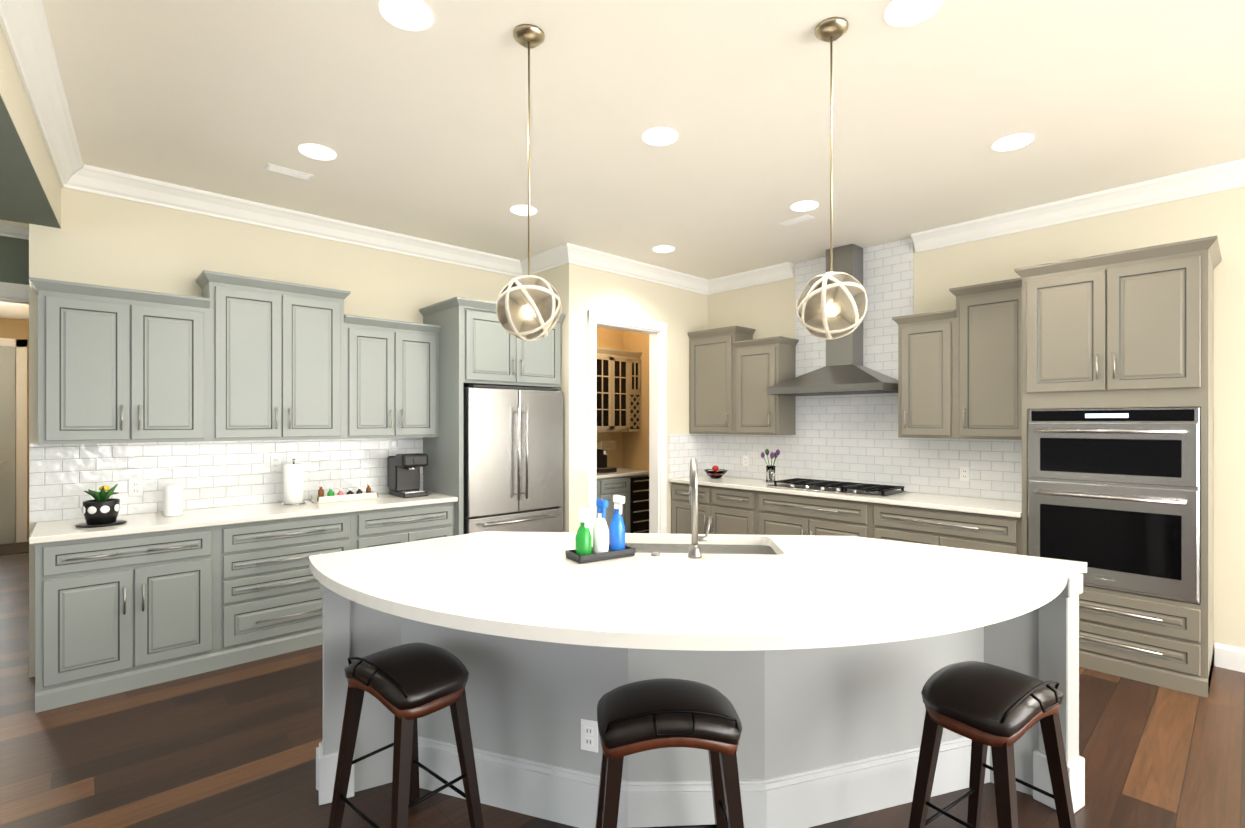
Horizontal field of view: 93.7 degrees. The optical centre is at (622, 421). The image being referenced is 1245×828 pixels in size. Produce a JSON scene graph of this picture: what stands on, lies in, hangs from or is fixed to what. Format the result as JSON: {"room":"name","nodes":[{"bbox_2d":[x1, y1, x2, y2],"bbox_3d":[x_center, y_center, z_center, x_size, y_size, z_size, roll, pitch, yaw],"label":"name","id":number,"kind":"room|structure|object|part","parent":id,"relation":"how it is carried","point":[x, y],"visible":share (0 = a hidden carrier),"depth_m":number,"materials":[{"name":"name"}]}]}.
{"room":"kitchen","nodes":[
{"label":"kitchen","id":0,"kind":"room"},
{"bbox_2d":[0,318,28,540],"bbox_3d":[-8.048,-0.026,6.894,2.230,3.050,0.120,0,0,-43],"label":"wall","id":1,"kind":"structure","parent":0,"point":[14,328],"depth_m":7.32,"materials":[{"name":"beige paint"}]},
{"bbox_2d":[0,346,15,543],"bbox_3d":[-7.851,0.284,6.917,0.910,2.430,0.107,0,0,-43],"label":"door","id":2,"kind":"structure","parent":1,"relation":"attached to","point":[7,442],"depth_m":7.19,"materials":[{"name":"white wood"}]},
{"bbox_2d":[0,338,26,542],"bbox_3d":[-7.879,0.234,6.947,1.110,2.530,0.027,0,0,-43],"label":"door frame","id":3,"kind":"structure","parent":1,"relation":"attached to","point":[20,345],"depth_m":7.28,"materials":[{"name":"white wood"}]},
{"bbox_2d":[0,236,28,284],"bbox_3d":[-5.331,-0.025,3.958,1.990,3.050,0.120,0,0,-43],"label":"wall","id":4,"kind":"structure","parent":0,"point":[14,260],"depth_m":4.49,"materials":[{"name":"grey paint"}]},
{"bbox_2d":[0,282,28,303],"bbox_3d":[-5.183,-0.995,4.077,1.610,0.130,0.145,0,0,-43],"label":"trim","id":5,"kind":"structure","parent":4,"relation":"attached to","point":[13,293],"depth_m":4.47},
{"bbox_2d":[0,224,28,239],"bbox_3d":[-5.254,-1.481,3.874,1.990,0.135,0.104,0,0,-43],"label":"crown molding","id":6,"kind":"structure","parent":4,"relation":"attached to","point":[5,230],"depth_m":4.46,"materials":[{"name":"white wood"}]},
{"bbox_2d":[0,302,28,319],"bbox_3d":[-6.690,-1.310,5.425,1.990,0.060,3.880,0,0,-43],"label":"ceiling","id":7,"kind":"structure","parent":0,"point":[14,310],"depth_m":6.74,"materials":[{"name":"white paint"}]},
{"bbox_2d":[29,187,515,677],"bbox_3d":[-2.276,-0.025,4.632,3.410,3.050,0.140,0,0,-43],"label":"wall","id":8,"kind":"structure","parent":0,"point":[98,239],"depth_m":3.96,"materials":[{"name":"beige paint"}]},
{"bbox_2d":[0,0,87,191],"bbox_3d":[-0.378,-1.480,-0.102,0.710,0.135,9.387,0,0,-43],"label":"crown molding","id":9,"kind":"structure","parent":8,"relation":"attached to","point":[26,30],"depth_m":2.54,"materials":[{"name":"white wood"}]},
{"bbox_2d":[33,278,212,445],"bbox_3d":[-3.044,-0.332,3.599,0.780,0.915,0.328,0,0,-43],"label":"upper cabinet","id":10,"kind":"object","parent":8,"relation":"attached to","point":[117,366],"depth_m":3.46,"materials":[{"name":"wood"}]},
{"bbox_2d":[129,478,142,496],"bbox_3d":[-3.119,0.420,3.739,0.070,0.114,0.009,0,0,-43],"label":"electrical outlet","id":11,"kind":"object","parent":8,"relation":"attached to","point":[135,487],"visible":1,"depth_m":3.74,"materials":[{"name":"white plastic"}]},
{"bbox_2d":[201,270,348,441],"bbox_3d":[-2.457,-0.420,4.143,0.820,1.090,0.328,0,0,-43],"label":"upper cabinet","id":12,"kind":"object","parent":8,"relation":"attached to","point":[220,391],"depth_m":4.01,"materials":[{"name":"wood"}]},
{"bbox_2d":[270,455,280,470],"bbox_3d":[-2.539,0.300,4.275,0.070,0.114,0.009,0,0,-43],"label":"electrical outlet","id":13,"kind":"object","parent":8,"relation":"attached to","point":[275,462],"visible":1,"depth_m":4.27,"materials":[{"name":"white plastic"}]},
{"bbox_2d":[88,165,519,276],"bbox_3d":[-2.098,-1.482,4.630,3.150,0.135,0.105,0,0,-43],"label":"crown molding","id":14,"kind":"structure","parent":8,"relation":"attached to","point":[101,181],"depth_m":4.25,"materials":[{"name":"white wood"}]},
{"bbox_2d":[349,315,440,441],"bbox_3d":[-1.884,-0.333,4.672,0.740,0.915,0.328,0,0,-43],"label":"upper cabinet","id":15,"kind":"object","parent":8,"relation":"attached to","point":[395,366],"depth_m":4.56,"materials":[{"name":"wood"}]},
{"bbox_2d":[425,298,516,389],"bbox_3d":[-1.296,-0.640,4.992,0.484,0.660,0.658,0,0,-43],"label":"upper cabinet","id":16,"kind":"object","parent":8,"relation":"attached to","point":[476,349],"depth_m":4.70,"materials":[{"name":"wood"}]},
{"bbox_2d":[514,313,564,387],"bbox_3d":[-0.941,-0.640,5.320,0.483,0.660,0.658,0,0,-43],"label":"upper cabinet","id":17,"kind":"object","parent":8,"relation":"attached to","point":[538,361],"depth_m":5.10,"materials":[{"name":"wood"}]},
{"bbox_2d":[534,263,579,531],"bbox_3d":[-1.039,-0.026,5.893,0.120,3.050,1.790,0,0,-43],"label":"wall","id":18,"kind":"structure","parent":0,"point":[563,280],"depth_m":5.24,"materials":[{"name":"beige paint"}]},
{"bbox_2d":[520,247,563,275],"bbox_3d":[-0.727,-1.482,5.390,0.105,0.135,0.630,0,0,-43],"label":"crown molding","id":19,"kind":"structure","parent":18,"relation":"attached to","point":[545,260],"depth_m":5.42,"materials":[{"name":"white wood"}]},
{"bbox_2d":[597,327,622,467],"bbox_3d":[-0.748,-0.026,6.918,1.940,3.050,0.120,0,0,-43],"label":"wall","id":20,"kind":"structure","parent":0,"point":[609,338],"depth_m":7.41,"materials":[{"name":"paint"}]},
{"bbox_2d":[597,347,616,431],"bbox_3d":[-0.350,-0.376,6.963,0.375,0.990,0.349,0,0,-43],"label":"upper cabinet","id":21,"kind":"object","parent":20,"relation":"attached to","point":[606,357],"depth_m":6.89,"materials":[{"name":"wood"}]},
{"bbox_2d":[617,349,632,431],"bbox_3d":[-0.152,-0.376,7.145,0.342,0.990,0.349,0,0,-43],"label":"upper cabinet","id":22,"kind":"object","parent":20,"relation":"attached to","point":[618,390],"depth_m":7.09,"materials":[{"name":"wood"}]},
{"bbox_2d":[633,351,641,430],"bbox_3d":[0.024,-0.376,7.309,0.253,0.990,0.349,0,0,-43],"label":"wine rack","id":23,"kind":"object","parent":20,"relation":"attached to","point":[636,354],"depth_m":7.23,"materials":[{"name":"wood"}]},
{"bbox_2d":[0,541,1244,827],"bbox_3d":[-1.448,1.526,2.906,10.700,0.050,15.500,0,0,-43],"label":"floor","id":24,"kind":"structure","parent":0,"point":[232,747],"depth_m":2.60,"materials":[{"name":"brown wood"}]},
{"bbox_2d":[0,542,28,555],"bbox_3d":[-7.498,1.493,6.572,1.300,0.011,0.800,0,0,-43],"label":"entry rug","id":25,"kind":"object","parent":24,"relation":"on","point":[14,548],"depth_m":6.86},
{"bbox_2d":[35,526,220,712],"bbox_3d":[-2.945,1.063,3.493,0.780,0.875,0.618,0,0,-43],"label":"base cabinet","id":26,"kind":"object","parent":24,"relation":"on","point":[128,612],"depth_m":3.24,"materials":[{"name":"wood"}]},
{"bbox_2d":[29,490,456,545],"bbox_3d":[-2.372,0.607,4.007,2.359,0.034,0.641,0,0,-43],"label":"countertop","id":27,"kind":"structure","parent":26,"relation":"on","point":[60,530],"depth_m":3.67,"materials":[{"name":"white stone"}]},
{"bbox_2d":[75,484,126,527],"bbox_3d":[-2.995,0.476,3.354,0.225,0.226,0.225,0,0,-43],"label":"plant pot","id":28,"kind":"object","parent":27,"relation":"on","point":[101,509],"visible":1,"depth_m":3.31,"materials":[{"name":"black ceramic"}]},
{"bbox_2d":[163,485,182,516],"bbox_3d":[-2.833,0.494,3.681,0.100,0.190,0.100,0,0,-43],"label":"speaker","id":29,"kind":"object","parent":27,"relation":"on","point":[172,500],"visible":1,"depth_m":3.64},
{"bbox_2d":[282,459,305,505],"bbox_3d":[-2.354,0.426,4.179,0.150,0.326,0.150,0,0,-43],"label":"paper towel roll","id":30,"kind":"object","parent":27,"relation":"on","point":[293,483],"visible":1,"depth_m":4.13,"materials":[{"name":"white paper"}]},
{"bbox_2d":[311,483,377,502],"bbox_3d":[-2.097,0.525,4.417,0.440,0.128,0.150,0,0,-43],"label":"tray","id":31,"kind":"object","parent":27,"relation":"on","point":[332,496],"visible":1,"depth_m":4.36,"materials":[{"name":"white plastic"}]},
{"bbox_2d":[387,453,428,497],"bbox_3d":[-1.732,0.421,4.699,0.210,0.335,0.360,0,0,-43],"label":"coffee maker","id":32,"kind":"object","parent":27,"relation":"on","point":[403,475],"visible":1,"depth_m":4.64,"materials":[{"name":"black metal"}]},
{"bbox_2d":[221,514,352,668],"bbox_3d":[-2.370,1.063,4.027,0.789,0.875,0.617,0,0,-43],"label":"base cabinet","id":33,"kind":"object","parent":24,"relation":"on","point":[272,601],"depth_m":3.73,"materials":[{"name":"wood"}]},
{"bbox_2d":[328,642,483,827],"bbox_3d":[-0.766,1.154,2.065,0.460,0.693,0.350,0,0,40],"label":"stool","id":34,"kind":"object","parent":24,"relation":"on","point":[407,685],"visible":1,"depth_m":2.01,"materials":[{"name":"leather"}]},
{"bbox_2d":[353,498,460,549],"bbox_3d":[-1.797,1.062,4.556,0.771,0.875,0.618,0,0,-43],"label":"base cabinet","id":35,"kind":"object","parent":24,"relation":"on","point":[371,528],"depth_m":4.32,"materials":[{"name":"wood"}]},
{"bbox_2d":[463,385,562,533],"bbox_3d":[-1.074,0.602,5.114,0.930,1.795,0.746,0,0,-43],"label":"refrigerator","id":36,"kind":"object","parent":24,"relation":"on","point":[512,458],"visible":0.58,"depth_m":4.83,"materials":[{"name":"silver metal"}]},
{"bbox_2d":[597,479,600,517],"bbox_3d":[-0.612,1.062,6.537,0.440,0.875,0.619,0,0,-43],"label":"base cabinet","id":37,"kind":"object","parent":24,"relation":"on","point":[598,480],"depth_m":6.45,"materials":[{"name":"wood"}]},
{"bbox_2d":[601,475,632,532],"bbox_3d":[-0.285,1.062,6.839,0.450,0.875,0.619,0,0,-43],"label":"base cabinet","id":38,"kind":"object","parent":24,"relation":"on","point":[622,485],"depth_m":6.67,"materials":[{"name":"wood"}]},
{"bbox_2d":[597,468,648,478],"bbox_3d":[-0.448,0.606,6.683,1.796,0.034,0.627,0,0,-43],"label":"countertop","id":39,"kind":"structure","parent":38,"relation":"on","point":[620,471],"depth_m":6.84,"materials":[{"name":"white stone"}]},
{"bbox_2d":[597,441,616,472],"bbox_3d":[-0.267,0.408,6.900,0.240,0.360,0.340,0,0,-43],"label":"coffee machine","id":40,"kind":"object","parent":39,"relation":"on","point":[602,448],"visible":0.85,"depth_m":6.81,"materials":[{"name":"black metal"}]},
{"bbox_2d":[633,475,648,532],"bbox_3d":[0.044,1.061,7.144,0.448,0.875,0.619,0,0,-43],"label":"wine cooler","id":41,"kind":"object","parent":24,"relation":"on","point":[640,482],"depth_m":6.89,"materials":[{"name":"glass"}]},
{"bbox_2d":[595,678,743,827],"bbox_3d":[0.135,1.154,1.768,0.460,0.693,0.350,0,0,-3],"label":"stool","id":42,"kind":"object","parent":24,"relation":"on","point":[640,716],"visible":1,"depth_m":1.65,"materials":[{"name":"leather"}]},
{"bbox_2d":[671,484,708,533],"bbox_3d":[0.902,1.062,6.106,0.618,0.875,0.528,0,0,-43],"label":"base cabinet","id":43,"kind":"object","parent":24,"relation":"on","point":[680,506],"depth_m":5.94,"materials":[{"name":"wood"}]},
{"bbox_2d":[316,570,1086,827],"bbox_3d":[0.279,1.046,2.333,2.224,0.910,2.154,0,0,-43],"label":"kitchen island","id":44,"kind":"object","parent":24,"relation":"on","point":[518,771],"depth_m":2.30,"materials":[{"name":"grey wood"}]},
{"bbox_2d":[581,719,597,752],"bbox_3d":[-0.123,1.161,2.158,0.070,0.114,0.009,0,0,19],"label":"outlet","id":45,"kind":"object","parent":44,"relation":"attached to","point":[589,735],"visible":0.98,"depth_m":2.15,"materials":[{"name":"white plastic"}]},
{"bbox_2d":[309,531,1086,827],"bbox_3d":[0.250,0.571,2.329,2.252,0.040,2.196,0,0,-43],"label":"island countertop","id":46,"kind":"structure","parent":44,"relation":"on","point":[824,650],"depth_m":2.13,"materials":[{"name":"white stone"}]},
{"bbox_2d":[565,495,634,563],"bbox_3d":[-0.089,0.427,2.378,0.260,0.245,0.120,0,0,-33],"label":"caddy","id":47,"kind":"object","parent":46,"relation":"on","point":[609,543],"visible":1,"depth_m":2.35,"materials":[{"name":"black plastic"}]},
{"bbox_2d":[649,458,720,557],"bbox_3d":[0.268,0.352,2.425,0.256,0.398,0.194,0,0,-43],"label":"faucet","id":48,"kind":"object","parent":46,"relation":"on","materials":[{"name":"grey metal"}]},
{"bbox_2d":[709,488,756,534],"bbox_3d":[1.260,1.062,5.718,0.618,0.875,0.529,0,0,-43],"label":"base cabinet","id":49,"kind":"object","parent":24,"relation":"on","point":[731,510],"depth_m":5.50,"materials":[{"name":"wood"}]},
{"bbox_2d":[757,492,872,537],"bbox_3d":[1.797,1.062,5.138,0.618,0.875,1.050,0,0,-43],"label":"base cabinet","id":50,"kind":"object","parent":24,"relation":"on","point":[778,513],"depth_m":4.91,"materials":[{"name":"wood"}]},
{"bbox_2d":[873,504,1027,555],"bbox_3d":[2.492,1.062,4.387,0.618,0.875,0.998,0,0,-43],"label":"base cabinet","id":51,"kind":"object","parent":24,"relation":"on","point":[965,530],"depth_m":4.12,"materials":[{"name":"wood"}]},
{"bbox_2d":[669,476,1027,519],"bbox_3d":[1.767,0.607,5.152,0.641,0.034,3.104,0,0,-43],"label":"countertop","id":52,"kind":"structure","parent":51,"relation":"on","point":[983,507],"depth_m":4.49,"materials":[{"name":"white stone"}]},
{"bbox_2d":[704,465,727,478],"bbox_3d":[0.976,0.522,6.102,0.250,0.133,0.250,0,0,-43],"label":"fruit bowl","id":53,"kind":"object","parent":52,"relation":"on","point":[715,472],"visible":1,"depth_m":6.04,"materials":[{"name":"black glass"}]},
{"bbox_2d":[761,449,779,483],"bbox_3d":[1.417,0.423,5.564,0.137,0.330,0.178,0,0,-43],"label":"flower vase","id":54,"kind":"object","parent":52,"relation":"on","point":[770,474],"visible":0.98,"depth_m":5.53,"materials":[{"name":"clear glass"}]},
{"bbox_3d":[1.415,0.503,5.568,0.090,0.170,0.090,0,0,-43],"label":"glass","id":55,"kind":"part","parent":54,"relation":"part of","materials":[{"name":"white"}]},
{"bbox_2d":[766,478,909,497],"bbox_3d":[1.845,0.563,5.067,0.500,0.051,1.060,0,0,-43],"label":"cooktop","id":56,"kind":"object","parent":52,"relation":"in","point":[861,489],"visible":1,"depth_m":4.94,"materials":[{"name":"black metal"}]},
{"bbox_2d":[908,661,1075,827],"bbox_3d":[1.202,1.154,1.897,0.460,0.693,0.350,0,0,-34],"label":"stool","id":57,"kind":"object","parent":24,"relation":"on","point":[999,710],"visible":1,"depth_m":1.85,"materials":[{"name":"leather"}]},
{"bbox_2d":[1079,580,1208,696],"bbox_3d":[3.117,1.253,3.697,0.637,0.495,0.800,0,0,-43],"label":"base cabinet","id":58,"kind":"object","parent":24,"relation":"on","point":[1162,642],"depth_m":3.35,"materials":[{"name":"wood"}]},
{"bbox_2d":[1028,407,1200,603],"bbox_3d":[3.075,0.460,3.658,0.667,1.080,0.792,0,0,-43],"label":"wall oven","id":59,"kind":"object","parent":58,"relation":"in","point":[1114,498],"visible":0.92,"depth_m":3.42,"materials":[{"name":"silver metal"}]},
{"bbox_2d":[623,330,648,469],"bbox_3d":[-0.232,-0.026,6.449,1.820,3.050,1.269,0,0,-43],"label":"wall","id":60,"kind":"structure","parent":0,"point":[635,450],"depth_m":7.28,"materials":[{"name":"paint"}]},
{"bbox_2d":[42,0,1244,279],"bbox_3d":[-0.005,-1.599,1.345,10.700,0.100,11.250,0,0,-43],"label":"ceiling","id":61,"kind":"structure","parent":0,"point":[422,134],"depth_m":2.90,"materials":[{"name":"white paint"}]},
{"bbox_2d":[0,25,60,227],"bbox_3d":[-0.559,-1.358,-0.223,0.330,0.380,9.640,0,0,-39],"label":"beam","id":62,"kind":"structure","parent":61,"relation":"attached to","point":[13,94],"depth_m":2.54,"materials":[{"name":"beige paint"}]},
{"bbox_2d":[0,95,60,228],"bbox_3d":[-0.515,-1.165,-0.278,0.329,0.006,9.500,0,0,-39],"label":"soffit","id":63,"kind":"structure","parent":62,"relation":"attached to","point":[23,198],"depth_m":2.87,"materials":[{"name":"grey paint"}]},
{"bbox_2d":[264,163,312,180],"bbox_3d":[-2.065,-1.545,3.615,0.250,0.008,0.100,0,0,-43],"label":"ceiling vent","id":64,"kind":"object","parent":61,"relation":"in","point":[287,171],"visible":1,"depth_m":3.60,"materials":[{"name":"white metal"}]},
{"bbox_2d":[299,144,335,159],"bbox_3d":[-1.750,-1.543,3.348,0.190,0.012,0.190,0,0,-43],"label":"recessed light","id":65,"kind":"object","parent":61,"relation":"in","point":[318,152],"visible":1,"depth_m":3.33,"materials":[{"name":"white plastic"}]},
{"bbox_2d":[379,0,432,30],"bbox_3d":[-0.817,-1.543,2.208,0.190,0.012,0.190,0,0,-43],"label":"recessed light","id":66,"kind":"object","parent":61,"relation":"in","point":[413,15],"visible":1,"depth_m":2.20,"materials":[{"name":"white plastic"}]},
{"bbox_2d":[511,205,536,215],"bbox_3d":[-0.723,-1.544,4.270,0.190,0.012,0.190,0,0,-43],"label":"recessed light","id":67,"kind":"object","parent":61,"relation":"in","point":[520,210],"visible":0.85,"depth_m":4.26,"materials":[{"name":"white plastic"}]},
{"bbox_2d":[496,24,561,340],"bbox_3d":[-0.374,-0.936,2.332,0.256,1.224,0.254,0,0,-43],"label":"pendant light","id":68,"kind":"object","parent":61,"relation":"hanging from","point":[528,307],"visible":1,"depth_m":2.29,"materials":[{"name":"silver metal"}]},
{"bbox_3d":[-0.374,-0.444,2.333,0.064,0.080,0.064,0,0,-43],"label":"bulb","id":69,"kind":"part","parent":68,"relation":"part of","materials":[{"name":"beige glass"}]},
{"bbox_2d":[643,128,677,145],"bbox_3d":[0.204,-1.543,3.166,0.190,0.012,0.190,0,0,-43],"label":"recessed light","id":70,"kind":"object","parent":61,"relation":"in","point":[660,136],"visible":1,"depth_m":3.15,"materials":[{"name":"white plastic"}]},
{"bbox_2d":[653,246,673,252],"bbox_3d":[0.368,-1.544,5.226,0.190,0.012,0.190,0,0,-43],"label":"recessed light","id":71,"kind":"object","parent":61,"relation":"in","point":[662,249],"visible":0.98,"depth_m":5.22,"materials":[{"name":"white plastic"}]},
{"bbox_2d":[779,215,813,225],"bbox_3d":[1.337,-1.545,4.488,0.100,0.008,0.250,0,0,-43],"label":"ceiling vent","id":72,"kind":"object","parent":61,"relation":"in","point":[797,220],"visible":1,"depth_m":4.47,"materials":[{"name":"white metal"}]},
{"bbox_2d":[791,201,817,210],"bbox_3d":[1.304,-1.544,4.185,0.190,0.012,0.190,0,0,-43],"label":"recessed light","id":73,"kind":"object","parent":61,"relation":"in","point":[804,206],"visible":0.98,"depth_m":4.17,"materials":[{"name":"white plastic"}]},
{"bbox_2d":[796,17,867,339],"bbox_3d":[0.821,-0.936,2.293,0.259,1.224,0.258,0,0,-43],"label":"pendant light","id":74,"kind":"object","parent":61,"relation":"hanging from","point":[831,304],"visible":1,"depth_m":2.25,"materials":[{"name":"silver metal"}]},
{"bbox_3d":[0.821,-0.446,2.293,0.064,0.080,0.064,0,0,-43],"label":"bulb","id":75,"kind":"part","parent":74,"relation":"part of","materials":[{"name":"beige glass"}]},
{"bbox_2d":[885,0,940,26],"bbox_3d":[1.085,-1.543,2.183,0.190,0.012,0.190,0,0,-43],"label":"recessed light","id":76,"kind":"object","parent":61,"relation":"in","point":[899,13],"visible":1,"depth_m":2.19,"materials":[{"name":"white plastic"}]},
{"bbox_2d":[992,134,1032,150],"bbox_3d":[2.159,-1.543,3.232,0.190,0.012,0.190,0,0,-43],"label":"recessed light","id":77,"kind":"object","parent":61,"relation":"in","point":[1011,142],"visible":1,"depth_m":3.22,"materials":[{"name":"white plastic"}]},
{"bbox_2d":[580,266,707,533],"bbox_3d":[0.240,-0.026,5.939,1.820,3.050,0.120,0,0,-43],"label":"wall","id":78,"kind":"structure","parent":0,"point":[681,313],"depth_m":5.96,"materials":[{"name":"beige paint"}]},
{"bbox_2d":[588,310,666,533],"bbox_3d":[0.027,0.239,5.728,1.040,2.520,0.149,0,0,-43],"label":"door frame","id":79,"kind":"structure","parent":78,"relation":"attached to","point":[656,331],"depth_m":5.97,"materials":[{"name":"white wood"}]},
{"bbox_2d":[556,243,711,294],"bbox_3d":[0.234,-1.482,5.779,2.045,0.135,0.105,0,0,-43],"label":"crown molding","id":80,"kind":"structure","parent":78,"relation":"attached to","point":[566,253],"depth_m":5.60,"materials":[{"name":"white wood"}]},
{"bbox_2d":[669,434,707,477],"bbox_3d":[0.714,0.357,6.288,0.630,0.461,0.007,0,0,-43],"label":"tile backsplash","id":81,"kind":"structure","parent":78,"relation":"attached to","point":[684,449],"depth_m":6.26,"materials":[{"name":"white tile"}]},
{"bbox_2d":[708,186,1244,664],"bbox_3d":[3.323,-0.025,4.050,0.140,3.050,10.700,0,0,-43],"label":"wall","id":82,"kind":"structure","parent":0,"point":[764,310],"depth_m":3.72,"materials":[{"name":"beige paint"}]},
{"bbox_2d":[687,325,752,435],"bbox_3d":[1.031,-0.418,6.178,0.328,1.085,0.597,0,0,-43],"label":"upper cabinet","id":83,"kind":"object","parent":82,"relation":"attached to","point":[711,350],"depth_m":6.05,"materials":[{"name":"wood"}]},
{"bbox_2d":[743,455,748,465],"bbox_3d":[1.292,0.409,6.122,0.009,0.114,0.070,0,0,-43],"label":"electrical outlet","id":84,"kind":"object","parent":82,"relation":"attached to","point":[745,460],"visible":1,"depth_m":6.12,"materials":[{"name":"white plastic"}]},
{"bbox_2d":[708,262,793,293],"bbox_3d":[1.318,-1.482,6.036,0.104,0.135,0.960,0,0,-43],"label":"crown molding","id":85,"kind":"structure","parent":82,"relation":"attached to","point":[782,271],"depth_m":6.01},
{"bbox_2d":[733,336,796,435],"bbox_3d":[1.404,-0.338,5.776,0.328,0.925,0.500,0,0,-43],"label":"upper cabinet","id":86,"kind":"object","parent":82,"relation":"attached to","point":[760,364],"depth_m":5.64,"materials":[{"name":"wood"}]},
{"bbox_2d":[767,244,897,395],"bbox_3d":[1.867,-0.896,5.114,0.528,1.300,1.050,0,0,-43],"label":"range hood","id":87,"kind":"object","parent":82,"relation":"attached to","point":[844,371],"visible":0.8,"depth_m":5.09,"materials":[{"name":"silver metal"}]},
{"bbox_2d":[893,308,956,439],"bbox_3d":[2.463,-0.358,4.631,0.328,0.965,0.420,0,0,-43],"label":"upper cabinet","id":88,"kind":"object","parent":82,"relation":"attached to","point":[924,344],"depth_m":4.52,"materials":[{"name":"wood"}]},
{"bbox_2d":[960,466,969,480],"bbox_3d":[2.698,0.410,4.603,0.009,0.114,0.070,0,0,-43],"label":"electrical outlet","id":89,"kind":"object","parent":82,"relation":"attached to","point":[964,473],"visible":1,"depth_m":4.60,"materials":[{"name":"white plastic"}]},
{"bbox_2d":[953,276,1027,443],"bbox_3d":[2.772,-0.437,4.298,0.328,1.125,0.488,0,0,-43],"label":"upper cabinet","id":90,"kind":"object","parent":82,"relation":"attached to","point":[981,370],"depth_m":4.19,"materials":[{"name":"wood"}]},
{"bbox_2d":[911,159,1244,252],"bbox_3d":[4.608,-1.481,2.480,0.104,0.135,6.450,0,0,-43],"label":"crown molding","id":91,"kind":"structure","parent":82,"relation":"attached to","point":[1229,175],"depth_m":3.98,"materials":[{"name":"white wood"}]},
{"bbox_2d":[1025,238,1208,411],"bbox_3d":[3.117,-0.542,3.696,0.638,0.915,0.800,0,0,-43],"label":"upper cabinet","id":92,"kind":"object","parent":82,"relation":"attached to","point":[1127,328],"depth_m":3.43,"materials":[{"name":"wood"}]},
{"bbox_2d":[1215,643,1244,672],"bbox_3d":[3.181,1.431,2.672,1.939,0.140,8.669,0,0,-43],"label":"baseboard","id":93,"kind":"structure","parent":82,"relation":"attached to","point":[1230,657],"depth_m":3.54,"materials":[{"name":"white wood"}]}
]}

